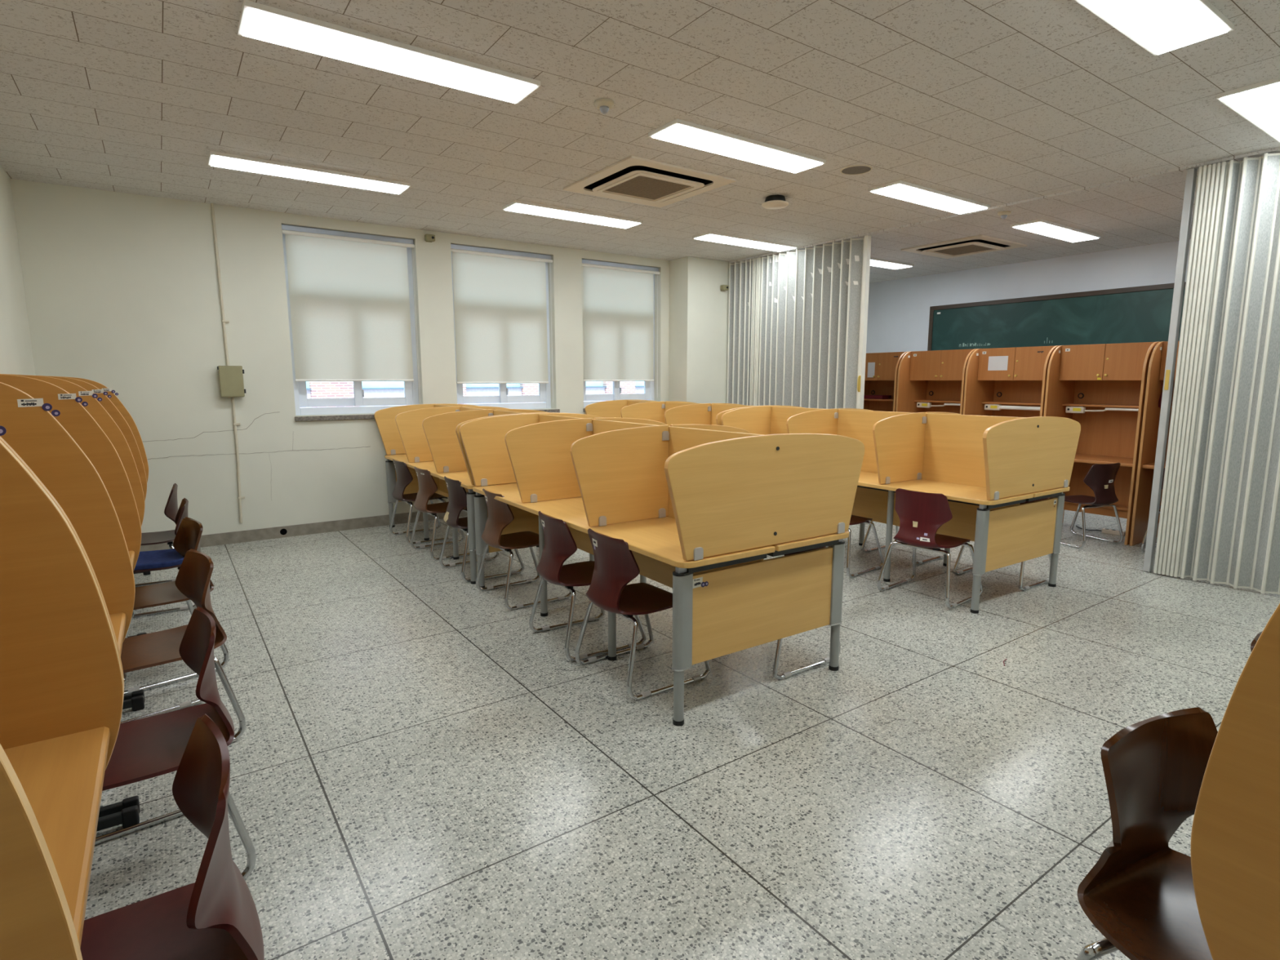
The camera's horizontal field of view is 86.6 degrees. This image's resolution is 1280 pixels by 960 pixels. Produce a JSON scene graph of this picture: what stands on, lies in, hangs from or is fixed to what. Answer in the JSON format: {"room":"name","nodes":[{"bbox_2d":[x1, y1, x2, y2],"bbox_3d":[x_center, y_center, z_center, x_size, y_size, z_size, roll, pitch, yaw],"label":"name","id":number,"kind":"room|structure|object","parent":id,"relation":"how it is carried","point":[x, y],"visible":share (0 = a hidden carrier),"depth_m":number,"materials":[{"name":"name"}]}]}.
{"room":"study room","nodes":[
{"label":"study room","id":0,"kind":"room"},
{"bbox_2d":[0,165,35,375],"bbox_3d":[-2.561,-0.321,2.104,0.200,2.931,7.585,-6,10,-35],"label":"wall","id":1,"kind":"structure","parent":0,"point":[16,357],"depth_m":4.70,"materials":[{"name":"white paint"}]},
{"bbox_2d":[9,178,669,535],"bbox_3d":[-0.667,-1.212,8.154,10.320,2.931,0.261,-6,10,-35],"label":"wall","id":2,"kind":"structure","parent":0,"point":[122,291],"depth_m":5.91,"materials":[{"name":"white paint"}]},
{"bbox_2d":[210,203,244,523],"bbox_3d":[-3.585,-0.975,5.946,0.077,2.751,0.027,-6,10,-35],"label":"conduit pipe","id":3,"kind":"object","parent":2,"relation":"attached to","point":[224,321],"visible":1,"depth_m":5.90,"materials":[{"name":"paint"}]},
{"bbox_2d":[217,365,245,397],"bbox_3d":[-3.569,-0.862,5.936,0.199,0.270,0.090,-6,10,-35],"label":"electrical box","id":4,"kind":"object","parent":2,"relation":"attached to","point":[231,377],"visible":1,"depth_m":5.90,"materials":[{"name":"metal"}]},
{"bbox_2d":[139,510,467,551],"bbox_3d":[-2.135,0.362,7.173,6.135,0.105,0.019,-6,10,-35],"label":"baseboard","id":5,"kind":"structure","parent":2,"relation":"attached to","point":[220,539],"depth_m":6.42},
{"bbox_2d":[282,233,418,421],"bbox_3d":[-2.756,-1.481,6.599,1.224,1.760,0.260,-6,10,-35],"label":"window","id":6,"kind":"structure","parent":2,"relation":"in","point":[304,406],"depth_m":6.69,"materials":[{"name":"plastic"}]},
{"bbox_2d":[281,224,420,400],"bbox_3d":[-2.742,-1.546,6.552,1.176,1.612,0.098,-6,10,-35],"label":"roller blind","id":7,"kind":"object","parent":6,"relation":"attached to","point":[349,303],"visible":0.92,"depth_m":6.50,"materials":[{"name":"fabric"}]},
{"bbox_2d":[424,234,435,242],"bbox_3d":[-2.092,-2.408,6.764,0.090,0.065,0.076,-6,10,-35],"label":"wall sensor","id":8,"kind":"object","parent":2,"relation":"attached to","point":[428,237],"visible":1,"depth_m":6.74,"materials":[{"name":"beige plastic"}]},
{"bbox_2d":[451,252,559,413],"bbox_3d":[-1.496,-1.611,7.473,1.215,1.760,0.260,-6,10,-35],"label":"window","id":9,"kind":"structure","parent":2,"relation":"in","point":[542,401],"depth_m":7.70,"materials":[{"name":"plastic"}]},
{"bbox_2d":[450,244,553,399],"bbox_3d":[-1.482,-1.662,7.427,1.167,1.639,0.098,-6,10,-35],"label":"roller blind","id":10,"kind":"object","parent":9,"relation":"attached to","point":[500,295],"visible":0.92,"depth_m":7.38,"materials":[{"name":"fabric"}]},
{"bbox_2d":[582,274,654,412],"bbox_3d":[-0.252,-1.739,8.335,1.173,1.760,0.260,-6,10,-35],"label":"window","id":11,"kind":"structure","parent":2,"relation":"in","point":[649,386],"depth_m":8.52,"materials":[{"name":"plastic"}]},
{"bbox_2d":[582,258,660,391],"bbox_3d":[-0.238,-1.801,8.287,1.125,1.617,0.098,-6,10,-35],"label":"roller blind","id":12,"kind":"object","parent":11,"relation":"attached to","point":[617,299],"visible":0.92,"depth_m":8.24,"materials":[{"name":"fabric"}]},
{"bbox_2d":[0,0,1279,283],"bbox_3d":[1.495,-2.266,4.877,10.320,0.100,7.885,-6,10,-35],"label":"ceiling","id":13,"kind":"structure","parent":0,"point":[993,103],"depth_m":3.82,"materials":[{"name":"tile"}]},
{"bbox_2d":[207,151,410,194],"bbox_3d":[-2.347,-2.199,4.899,1.290,0.028,0.280,-6,10,-35],"label":"recessed light","id":14,"kind":"object","parent":13,"relation":"in","point":[218,159],"visible":1,"depth_m":4.83,"materials":[{"name":"white paint"}]},
{"bbox_2d":[237,0,540,104],"bbox_3d":[-1.106,-1.943,3.146,1.290,0.028,0.280,-6,10,-35],"label":"recessed light","id":15,"kind":"object","parent":13,"relation":"in","point":[258,21],"visible":1,"depth_m":3.06,"materials":[{"name":"white paint"}]},
{"bbox_2d":[502,200,642,228],"bbox_3d":[-0.583,-2.381,6.122,1.290,0.028,0.280,-6,10,-35],"label":"recessed light","id":16,"kind":"object","parent":13,"relation":"in","point":[521,206],"visible":1,"depth_m":6.04,"materials":[{"name":"white paint"}]},
{"bbox_2d":[594,97,613,114],"bbox_3d":[-0.192,-2.005,3.662,0.108,0.058,0.108,-6,10,-35],"label":"smoke detector","id":17,"kind":"object","parent":13,"relation":"attached to","point":[604,104],"visible":1,"depth_m":3.64,"materials":[{"name":"paint"}]},
{"bbox_2d":[563,155,736,207],"bbox_3d":[0.059,-2.236,5.175,0.950,0.042,0.950,-6,10,-35],"label":"air conditioner","id":18,"kind":"object","parent":13,"relation":"attached to","point":[632,179],"visible":1,"depth_m":5.07,"materials":[{"name":"beige plastic"}]},
{"bbox_2d":[604,175,690,199],"bbox_3d":[0.059,-2.232,5.176,0.492,0.014,0.492,-6,10,-35],"label":"grille","id":19,"kind":"object","parent":18,"relation":"attached to","point":[637,187],"depth_m":5.20,"materials":[{"name":"beige plastic"}]},
{"bbox_2d":[648,118,826,173],"bbox_3d":[0.658,-2.125,4.369,1.290,0.028,0.280,-6,10,-35],"label":"recessed light","id":20,"kind":"object","parent":13,"relation":"in","point":[677,131],"visible":1,"depth_m":4.27,"materials":[{"name":"white paint"}]},
{"bbox_2d":[692,231,797,251],"bbox_3d":[1.153,-2.560,7.324,1.290,0.028,0.280,-6,10,-35],"label":"recessed light","id":21,"kind":"object","parent":13,"relation":"in","point":[709,236],"visible":1,"depth_m":7.23,"materials":[{"name":"white paint"}]},
{"bbox_2d":[761,195,788,209],"bbox_3d":[1.108,-2.276,5.567,0.216,0.078,0.216,-6,10,-35],"label":"smoke detector","id":22,"kind":"object","parent":13,"relation":"attached to","point":[771,202],"visible":1,"depth_m":5.50,"materials":[{"name":"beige plastic"}]},
{"bbox_2d":[840,164,872,174],"bbox_3d":[1.538,-2.206,4.833,0.220,0.006,0.220,-6,10,-35],"label":"ceiling vent","id":23,"kind":"object","parent":13,"relation":"in","point":[855,169],"visible":1,"depth_m":4.83,"materials":[{"name":"paint"}]},
{"bbox_2d":[870,257,913,269],"bbox_3d":[2.946,-2.745,8.566,1.290,0.028,0.280,-6,10,-35],"label":"recessed light","id":24,"kind":"object","parent":13,"relation":"in","point":[873,261],"visible":0.52,"depth_m":8.67,"materials":[{"name":"white paint"}]},
{"bbox_2d":[867,180,990,213],"bbox_3d":[2.394,-2.304,5.571,1.290,0.028,0.280,-6,10,-35],"label":"recessed light","id":25,"kind":"object","parent":13,"relation":"in","point":[899,189],"visible":1,"depth_m":5.48,"materials":[{"name":"white paint"}]},
{"bbox_2d":[901,234,1026,258],"bbox_3d":[3.642,-2.605,7.658,0.950,0.042,0.950,-6,10,-35],"label":"air conditioner","id":26,"kind":"object","parent":13,"relation":"attached to","point":[979,244],"visible":1,"depth_m":7.54,"materials":[{"name":"beige plastic"}]},
{"bbox_2d":[934,244,991,255],"bbox_3d":[3.642,-2.601,7.659,0.492,0.014,0.492,-6,10,-35],"label":"grille","id":27,"kind":"object","parent":26,"relation":"attached to","point":[967,249],"depth_m":7.69,"materials":[{"name":"beige plastic"}]},
{"bbox_2d":[997,210,1011,219],"bbox_3d":[3.257,-2.364,6.076,0.108,0.058,0.108,-6,10,-35],"label":"smoke detector","id":28,"kind":"object","parent":13,"relation":"attached to","point":[1003,215],"visible":1,"depth_m":6.05,"materials":[{"name":"paint"}]},
{"bbox_2d":[1010,218,1101,242],"bbox_3d":[4.187,-2.489,6.814,1.290,0.028,0.280,-6,10,-35],"label":"recessed light","id":29,"kind":"object","parent":13,"relation":"in","point":[1042,227],"visible":1,"depth_m":6.73,"materials":[{"name":"white paint"}]},
{"bbox_2d":[1075,0,1234,55],"bbox_3d":[1.899,-1.869,2.616,1.290,0.028,0.280,-6,10,-35],"label":"recessed light","id":30,"kind":"object","parent":13,"relation":"in","point":[1159,27],"visible":1,"depth_m":2.78,"materials":[{"name":"white paint"}]},
{"bbox_2d":[1216,76,1279,142],"bbox_3d":[3.635,-2.049,3.818,1.290,0.028,0.280,-6,10,-35],"label":"recessed light","id":31,"kind":"object","parent":13,"relation":"in","point":[1259,103],"visible":1,"depth_m":3.61,"materials":[{"name":"white paint"}]},
{"bbox_2d":[84,510,1279,959],"bbox_3d":[1.500,0.723,5.316,10.320,0.080,7.885,-6,10,-35],"label":"floor","id":32,"kind":"structure","parent":0,"point":[419,771],"depth_m":2.65,"materials":[{"name":"stone"}]},
{"bbox_2d":[0,425,123,959],"bbox_3d":[-1.126,0.580,0.922,0.657,1.487,0.940,-6,10,-35],"label":"study carrel","id":33,"kind":"object","parent":32,"relation":"on","point":[61,679],"visible":1,"depth_m":1.34,"materials":[{"name":"wood"}]},
{"bbox_2d":[0,382,139,831],"bbox_3d":[-1.650,0.472,1.663,0.657,1.487,0.876,-6,10,-35],"label":"study carrel","id":34,"kind":"object","parent":32,"relation":"on","point":[33,435],"visible":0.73,"depth_m":2.06,"materials":[{"name":"wood"}]},
{"bbox_2d":[21,400,36,405],"bbox_3d":[-1.781,-0.225,1.981,0.035,0.017,0.001,-6,10,-35],"label":"print","id":35,"kind":"object","parent":34,"relation":"attached to","point":[24,402],"depth_m":1.98},
{"bbox_2d":[0,373,144,817],"bbox_3d":[-2.183,0.362,2.416,0.657,1.487,0.969,-6,10,-35],"label":"study carrel","id":36,"kind":"object","parent":32,"relation":"on","point":[73,417],"visible":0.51,"depth_m":2.84,"materials":[{"name":"wood"}]},
{"bbox_2d":[60,394,71,398],"bbox_3d":[-2.340,-0.340,2.771,0.035,0.017,0.001,-6,10,-35],"label":"print","id":37,"kind":"object","parent":36,"relation":"attached to","point":[62,396],"depth_m":2.77},
{"bbox_2d":[2,373,145,702],"bbox_3d":[-2.712,0.253,3.163,0.657,1.487,0.863,-6,10,-35],"label":"study carrel","id":38,"kind":"object","parent":32,"relation":"on","point":[94,407],"visible":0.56,"depth_m":3.55,"materials":[{"name":"wood"}]},
{"bbox_2d":[26,374,146,637],"bbox_3d":[-3.206,0.152,3.861,0.657,1.487,0.847,-6,10,-35],"label":"study carrel","id":39,"kind":"object","parent":32,"relation":"on","point":[107,404],"visible":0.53,"depth_m":4.25,"materials":[{"name":"wood"}]},
{"bbox_2d":[57,376,150,574],"bbox_3d":[-3.704,0.049,4.564,0.657,1.487,0.877,-6,10,-35],"label":"study carrel","id":40,"kind":"object","parent":32,"relation":"on","point":[117,402],"visible":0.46,"depth_m":4.97,"materials":[{"name":"wood"}]},
{"bbox_2d":[134,483,177,586],"bbox_3d":[-3.382,0.420,4.623,0.494,0.737,0.510,-5,10,-32],"label":"chair","id":41,"kind":"object","parent":32,"relation":"on","point":[171,510],"visible":0.41,"depth_m":4.63,"materials":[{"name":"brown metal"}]},
{"bbox_2d":[133,497,197,617],"bbox_3d":[-2.903,0.508,4.016,0.494,0.737,0.510,-6,10,-33],"label":"chair","id":42,"kind":"object","parent":32,"relation":"on","point":[182,513],"visible":0.25,"depth_m":4.17,"materials":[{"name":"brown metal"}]},
{"bbox_2d":[133,548,183,570],"bbox_3d":[-2.881,0.470,4.025,0.388,0.043,0.370,-6,10,-33],"label":"seat cushion","id":43,"kind":"object","parent":42,"relation":"on","point":[165,557],"visible":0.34,"depth_m":3.98,"materials":[{"name":"blue fabric"}]},
{"bbox_2d":[80,713,264,959],"bbox_3d":[-0.937,0.895,1.135,0.539,0.804,0.556,-6,10,-36],"label":"chair","id":44,"kind":"object","parent":32,"relation":"on","point":[214,917],"visible":0.99,"depth_m":1.26,"materials":[{"name":"brown wood"}]},
{"bbox_2d":[94,606,255,879],"bbox_3d":[-1.476,0.804,1.986,0.494,0.737,0.510,-7,11,-39],"label":"chair","id":45,"kind":"object","parent":32,"relation":"on","point":[153,746],"visible":0.48,"depth_m":2.03,"materials":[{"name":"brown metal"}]},
{"bbox_2d":[124,516,228,694],"bbox_3d":[-2.443,0.597,3.409,0.510,0.737,0.494,8,11,43],"label":"chair","id":46,"kind":"object","parent":32,"relation":"on","point":[188,537],"visible":0.35,"depth_m":3.45,"materials":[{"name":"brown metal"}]},
{"bbox_2d":[120,549,245,742],"bbox_3d":[-1.962,0.696,2.725,0.510,0.737,0.494,8,11,42],"label":"chair","id":47,"kind":"object","parent":32,"relation":"on","point":[193,579],"visible":0.44,"depth_m":2.78,"materials":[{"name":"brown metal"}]},
{"bbox_2d":[389,458,459,544],"bbox_3d":[-2.018,0.170,6.311,0.494,0.737,0.510,-6,10,-36],"label":"chair","id":48,"kind":"object","parent":32,"relation":"on","point":[404,477],"visible":0.82,"depth_m":6.14,"materials":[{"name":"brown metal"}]},
{"bbox_2d":[410,466,469,560],"bbox_3d":[-1.641,0.248,5.778,0.494,0.737,0.510,-6,10,-37],"label":"chair","id":49,"kind":"object","parent":32,"relation":"on","point":[428,486],"visible":0.72,"depth_m":5.59,"materials":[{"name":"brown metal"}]},
{"bbox_2d":[439,475,524,582],"bbox_3d":[-1.222,0.334,5.186,0.495,0.737,0.510,-6,10,-35],"label":"chair","id":50,"kind":"object","parent":32,"relation":"on","point":[457,494],"visible":0.76,"depth_m":5.01,"materials":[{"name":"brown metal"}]},
{"bbox_2d":[373,404,594,584],"bbox_3d":[-1.433,-0.034,6.041,1.187,1.216,2.430,-6,10,-33],"label":"desk","id":51,"kind":"object","parent":32,"relation":"on","point":[427,437],"visible":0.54,"depth_m":5.98,"materials":[{"name":"brown wood"}]},
{"bbox_2d":[475,488,571,610],"bbox_3d":[-0.793,0.421,4.590,0.494,0.737,0.510,-6,10,-35],"label":"chair","id":52,"kind":"object","parent":32,"relation":"on","point":[500,515],"visible":0.91,"depth_m":4.44,"materials":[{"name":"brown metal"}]},
{"bbox_2d":[528,511,646,662],"bbox_3d":[-0.303,0.537,3.795,0.494,0.737,0.510,-5,10,-31],"label":"chair","id":53,"kind":"object","parent":32,"relation":"on","point":[560,544],"visible":0.87,"depth_m":3.64,"materials":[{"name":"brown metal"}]},
{"bbox_2d":[574,528,711,701],"bbox_3d":[0.008,0.600,3.363,0.494,0.737,0.510,-6,10,-35],"label":"chair","id":54,"kind":"object","parent":32,"relation":"on","point":[615,566],"visible":0.95,"depth_m":3.21,"materials":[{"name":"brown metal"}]},
{"bbox_2d":[458,413,864,726],"bbox_3d":[-0.069,0.259,4.029,1.187,1.216,2.430,-6,10,-33],"label":"desk","id":55,"kind":"object","parent":32,"relation":"on","point":[699,509],"visible":0.97,"depth_m":3.21,"materials":[{"name":"brown wood"}]},
{"bbox_2d":[584,399,774,426],"bbox_3d":[0.511,-0.239,7.420,1.187,1.216,2.430,-6,10,-33],"label":"desk","id":56,"kind":"object","parent":32,"relation":"on","point":[668,412],"visible":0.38,"depth_m":7.40,"materials":[{"name":"brown wood"}]},
{"bbox_2d":[726,235,871,408],"bbox_3d":[1.745,-1.180,7.976,0.127,2.904,2.078,-6,10,-35],"label":"partition","id":57,"kind":"structure","parent":32,"relation":"on","point":[797,320],"depth_m":7.73,"materials":[{"name":"plastic"}]},
{"bbox_2d":[854,255,859,261],"bbox_3d":[2.257,-2.307,7.067,0.054,0.060,0.002,2,9,14],"label":"light","id":58,"kind":"object","parent":57,"relation":"attached to","point":[856,257],"depth_m":7.07,"materials":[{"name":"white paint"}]},
{"bbox_2d":[772,546,840,679],"bbox_3d":[0.710,0.568,3.577,0.494,0.737,0.510,-6,10,-35],"label":"chair","id":59,"kind":"object","parent":32,"relation":"on","point":[825,660],"visible":0.11,"depth_m":3.35,"materials":[{"name":"silver metal"}]},
{"bbox_2d":[846,515,884,577],"bbox_3d":[1.560,0.315,5.291,0.494,0.737,0.510,-7,11,-39],"label":"chair","id":60,"kind":"object","parent":32,"relation":"on","point":[855,520],"visible":0.24,"depth_m":5.18,"materials":[{"name":"silver metal"}]},
{"bbox_2d":[863,351,910,411],"bbox_3d":[2.930,-0.656,8.315,0.570,1.775,0.790,-6,10,-35],"label":"tall carrel","id":61,"kind":"object","parent":32,"relation":"on","point":[881,377],"visible":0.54,"depth_m":8.24,"materials":[{"name":"brown wood"}]},
{"bbox_2d":[863,395,891,399],"bbox_3d":[2.970,-1.039,8.509,0.180,0.045,0.280,-6,10,-35],"label":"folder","id":62,"kind":"object","parent":61,"relation":"on","point":[867,397],"visible":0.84,"depth_m":8.42,"materials":[{"name":"red plastic"}]},
{"bbox_2d":[863,398,893,400],"bbox_3d":[3.056,-0.985,8.356,0.238,0.018,0.746,-6,10,-35],"label":"shelf","id":63,"kind":"object","parent":61,"relation":"attached to","point":[864,399],"depth_m":8.35,"materials":[{"name":"brown wood"}]},
{"bbox_2d":[720,405,1080,613],"bbox_3d":[1.875,0.054,5.409,1.187,1.216,2.430,-6,10,-33],"label":"desk","id":64,"kind":"object","parent":32,"relation":"on","point":[984,466],"visible":0.77,"depth_m":4.71,"materials":[{"name":"brown wood"}]},
{"bbox_2d":[861,520,943,564],"bbox_3d":[2.210,0.264,5.631,0.494,0.737,0.510,-6,10,-35],"label":"chair","id":65,"kind":"object","parent":32,"relation":"on","point":[940,557],"visible":0.11,"depth_m":5.72,"materials":[{"name":"silver metal"}]},
{"bbox_2d":[877,488,982,609],"bbox_3d":[1.979,0.416,4.596,0.494,0.737,0.510,-7,11,-39],"label":"chair","id":66,"kind":"object","parent":32,"relation":"on","point":[921,514],"visible":0.98,"depth_m":4.43,"materials":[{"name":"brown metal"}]},
{"bbox_2d":[895,348,977,414],"bbox_3d":[3.392,-0.561,7.662,0.570,1.775,0.790,-6,10,-35],"label":"tall carrel","id":67,"kind":"object","parent":32,"relation":"on","point":[936,377],"visible":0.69,"depth_m":7.75,"materials":[{"name":"brown wood"}]},
{"bbox_2d":[914,400,960,403],"bbox_3d":[3.518,-0.889,7.703,0.238,0.018,0.746,-6,10,-35],"label":"shelf","id":68,"kind":"object","parent":67,"relation":"attached to","point":[915,401],"depth_m":7.81,"materials":[{"name":"brown wood"}]},
{"bbox_2d":[916,401,960,408],"bbox_3d":[3.440,-0.839,7.656,0.052,0.067,0.690,-6,10,-35],"label":"light","id":69,"kind":"object","parent":67,"relation":"attached to","point":[922,404],"visible":0.97,"depth_m":7.80,"materials":[{"name":"beige plastic"}]},
{"bbox_2d":[952,497,1051,591],"bbox_3d":[2.680,0.361,4.967,0.494,0.737,0.510,-6,10,-35],"label":"chair","id":70,"kind":"object","parent":32,"relation":"on","point":[1022,566],"visible":0.14,"depth_m":4.90,"materials":[{"name":"silver metal"}]},
{"bbox_2d":[962,345,1059,417],"bbox_3d":[3.852,-0.467,7.012,0.570,1.775,0.790,-6,10,-35],"label":"tall carrel","id":71,"kind":"object","parent":32,"relation":"on","point":[1017,375],"visible":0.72,"depth_m":7.08,"materials":[{"name":"brown wood"}]},
{"bbox_2d":[982,401,1040,404],"bbox_3d":[3.978,-0.795,7.053,0.238,0.018,0.746,-6,10,-35],"label":"shelf","id":72,"kind":"object","parent":71,"relation":"attached to","point":[983,402],"depth_m":7.10,"materials":[{"name":"brown wood"}]},
{"bbox_2d":[984,404,1040,410],"bbox_3d":[3.871,-0.750,7.046,0.052,0.067,0.590,-6,10,-35],"label":"light","id":73,"kind":"object","parent":71,"relation":"attached to","point":[987,406],"visible":0.95,"depth_m":7.07,"materials":[{"name":"beige plastic"}]},
{"bbox_2d":[1048,462,1123,548],"bbox_3d":[3.959,0.192,6.104,0.510,0.737,0.494,-3,9,-21],"label":"chair","id":74,"kind":"object","parent":32,"relation":"on","point":[1100,477],"visible":0.87,"depth_m":5.88,"materials":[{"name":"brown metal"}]},
{"bbox_2d":[1075,525,1125,535],"bbox_3d":[4.413,0.477,6.546,0.106,0.041,0.448,-5,10,-31],"label":"power strip","id":75,"kind":"object","parent":32,"relation":"on","point":[1105,531],"visible":0.84,"depth_m":6.44,"materials":[{"name":"beige plastic"}]},
{"bbox_2d":[1043,341,1159,545],"bbox_3d":[4.313,-0.372,6.362,0.570,1.775,0.790,-6,10,-35],"label":"tall carrel","id":76,"kind":"object","parent":32,"relation":"on","point":[1100,376],"visible":0.7,"depth_m":6.45,"materials":[{"name":"brown wood"}]},
{"bbox_2d":[1062,403,1138,408],"bbox_3d":[4.439,-0.700,6.403,0.238,0.018,0.746,-6,10,-35],"label":"shelf","id":77,"kind":"object","parent":76,"relation":"attached to","point":[1064,405],"depth_m":6.47,"materials":[{"name":"brown wood"}]},
{"bbox_2d":[1065,405,1138,413],"bbox_3d":[4.361,-0.650,6.355,0.052,0.067,0.690,-6,10,-35],"label":"light","id":78,"kind":"object","parent":76,"relation":"attached to","point":[1072,409],"visible":0.96,"depth_m":6.49,"materials":[{"name":"beige plastic"}]},
{"bbox_2d":[1075,706,1217,959],"bbox_3d":[1.132,0.896,1.236,0.530,0.767,0.514,-4,9,-25],"label":"chair","id":79,"kind":"object","parent":32,"relation":"on","point":[1140,895],"visible":0.84,"depth_m":1.39,"materials":[{"name":"brown wood"}]},
{"bbox_2d":[1140,467,1164,552],"bbox_3d":[4.572,0.259,5.641,0.494,0.737,0.510,-7,11,-37],"label":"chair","id":80,"kind":"object","parent":32,"relation":"on","point":[1144,541],"visible":0.08,"depth_m":5.71,"materials":[{"name":"silver metal"}]},
{"bbox_2d":[1129,341,1179,546],"bbox_3d":[4.776,-0.276,5.707,0.570,1.775,0.790,-6,10,-35],"label":"tall carrel","id":81,"kind":"object","parent":32,"relation":"on","point":[1156,371],"visible":0.25,"depth_m":5.92,"materials":[{"name":"brown wood"}]},
{"bbox_2d":[1158,383,1163,408],"bbox_3d":[4.564,-0.742,5.917,0.077,0.237,0.086,-6,10,-35],"label":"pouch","id":82,"kind":"object","parent":81,"relation":"hanging from","point":[1161,394],"visible":0.41,"depth_m":5.92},
{"bbox_2d":[1142,152,1279,595],"bbox_3d":[4.513,-0.609,4.065,0.108,2.904,2.284,-6,10,-35],"label":"wall","id":83,"kind":"structure","parent":32,"relation":"on","point":[1220,518],"depth_m":4.69,"materials":[{"name":"plastic"}]},
{"bbox_2d":[728,146,1279,263],"bbox_3d":[3.174,-2.338,5.765,0.080,0.019,7.015,-6,10,-35],"label":"trim","id":84,"kind":"structure","parent":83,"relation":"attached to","point":[1273,150],"depth_m":5.52,"materials":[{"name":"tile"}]},
{"bbox_2d":[1191,603,1279,959],"bbox_3d":[1.346,0.569,0.972,0.894,1.487,0.657,-6,10,-35],"label":"study carrel","id":85,"kind":"object","parent":32,"relation":"on","point":[1235,833],"visible":1,"depth_m":0.92,"materials":[{"name":"wood"}]},
{"bbox_2d":[1250,631,1262,651],"bbox_3d":[1.935,0.822,1.835,0.510,0.737,0.494,-5,10,-30],"label":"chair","id":86,"kind":"object","parent":32,"relation":"on","point":[1255,640],"visible":0.02,"depth_m":1.88,"materials":[{"name":"silver metal"}]},
{"bbox_2d":[668,256,729,404],"bbox_3d":[0.783,-1.306,8.779,0.750,2.931,0.370,-6,10,-35],"label":"wall pillar","id":87,"kind":"structure","parent":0,"point":[699,307],"depth_m":8.50,"materials":[{"name":"white paint"}]},
{"bbox_2d":[720,284,728,290],"bbox_3d":[1.061,-2.415,8.539,0.090,0.065,0.076,-6,10,-35],"label":"wall sensor","id":88,"kind":"object","parent":87,"relation":"attached to","point":[723,287],"visible":1,"depth_m":8.51,"materials":[{"name":"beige plastic"}]},
{"bbox_2d":[866,239,1191,353],"bbox_3d":[5.728,-1.176,7.847,0.200,2.931,7.585,-6,10,-35],"label":"wall","id":89,"kind":"structure","parent":0,"point":[899,309],"depth_m":8.91,"materials":[{"name":"white paint"}]},
{"bbox_2d":[927,281,1186,351],"bbox_3d":[5.473,-1.620,7.933,0.045,1.185,4.590,-6,10,-35],"label":"chalkboard","id":90,"kind":"object","parent":89,"relation":"attached to","point":[1135,314],"visible":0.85,"depth_m":8.34,"materials":[{"name":"green"}]},
{"label":"outside","id":91,"kind":"structure","parent":0,"visible":0},
{"bbox_3d":[-9.707,4.111,24.063,90.000,0.200,34.400,-6,10,-35],"label":"ground","id":92,"kind":"structure","parent":91,"visible":0},
{"bbox_2d":[306,381,644,407],"bbox_3d":[-4.905,-2.061,20.621,55.000,13.000,6.030,-6,10,-35],"label":"brick building","id":93,"kind":"structure","parent":92,"relation":"on","point":[315,389],"depth_m":16.47,"materials":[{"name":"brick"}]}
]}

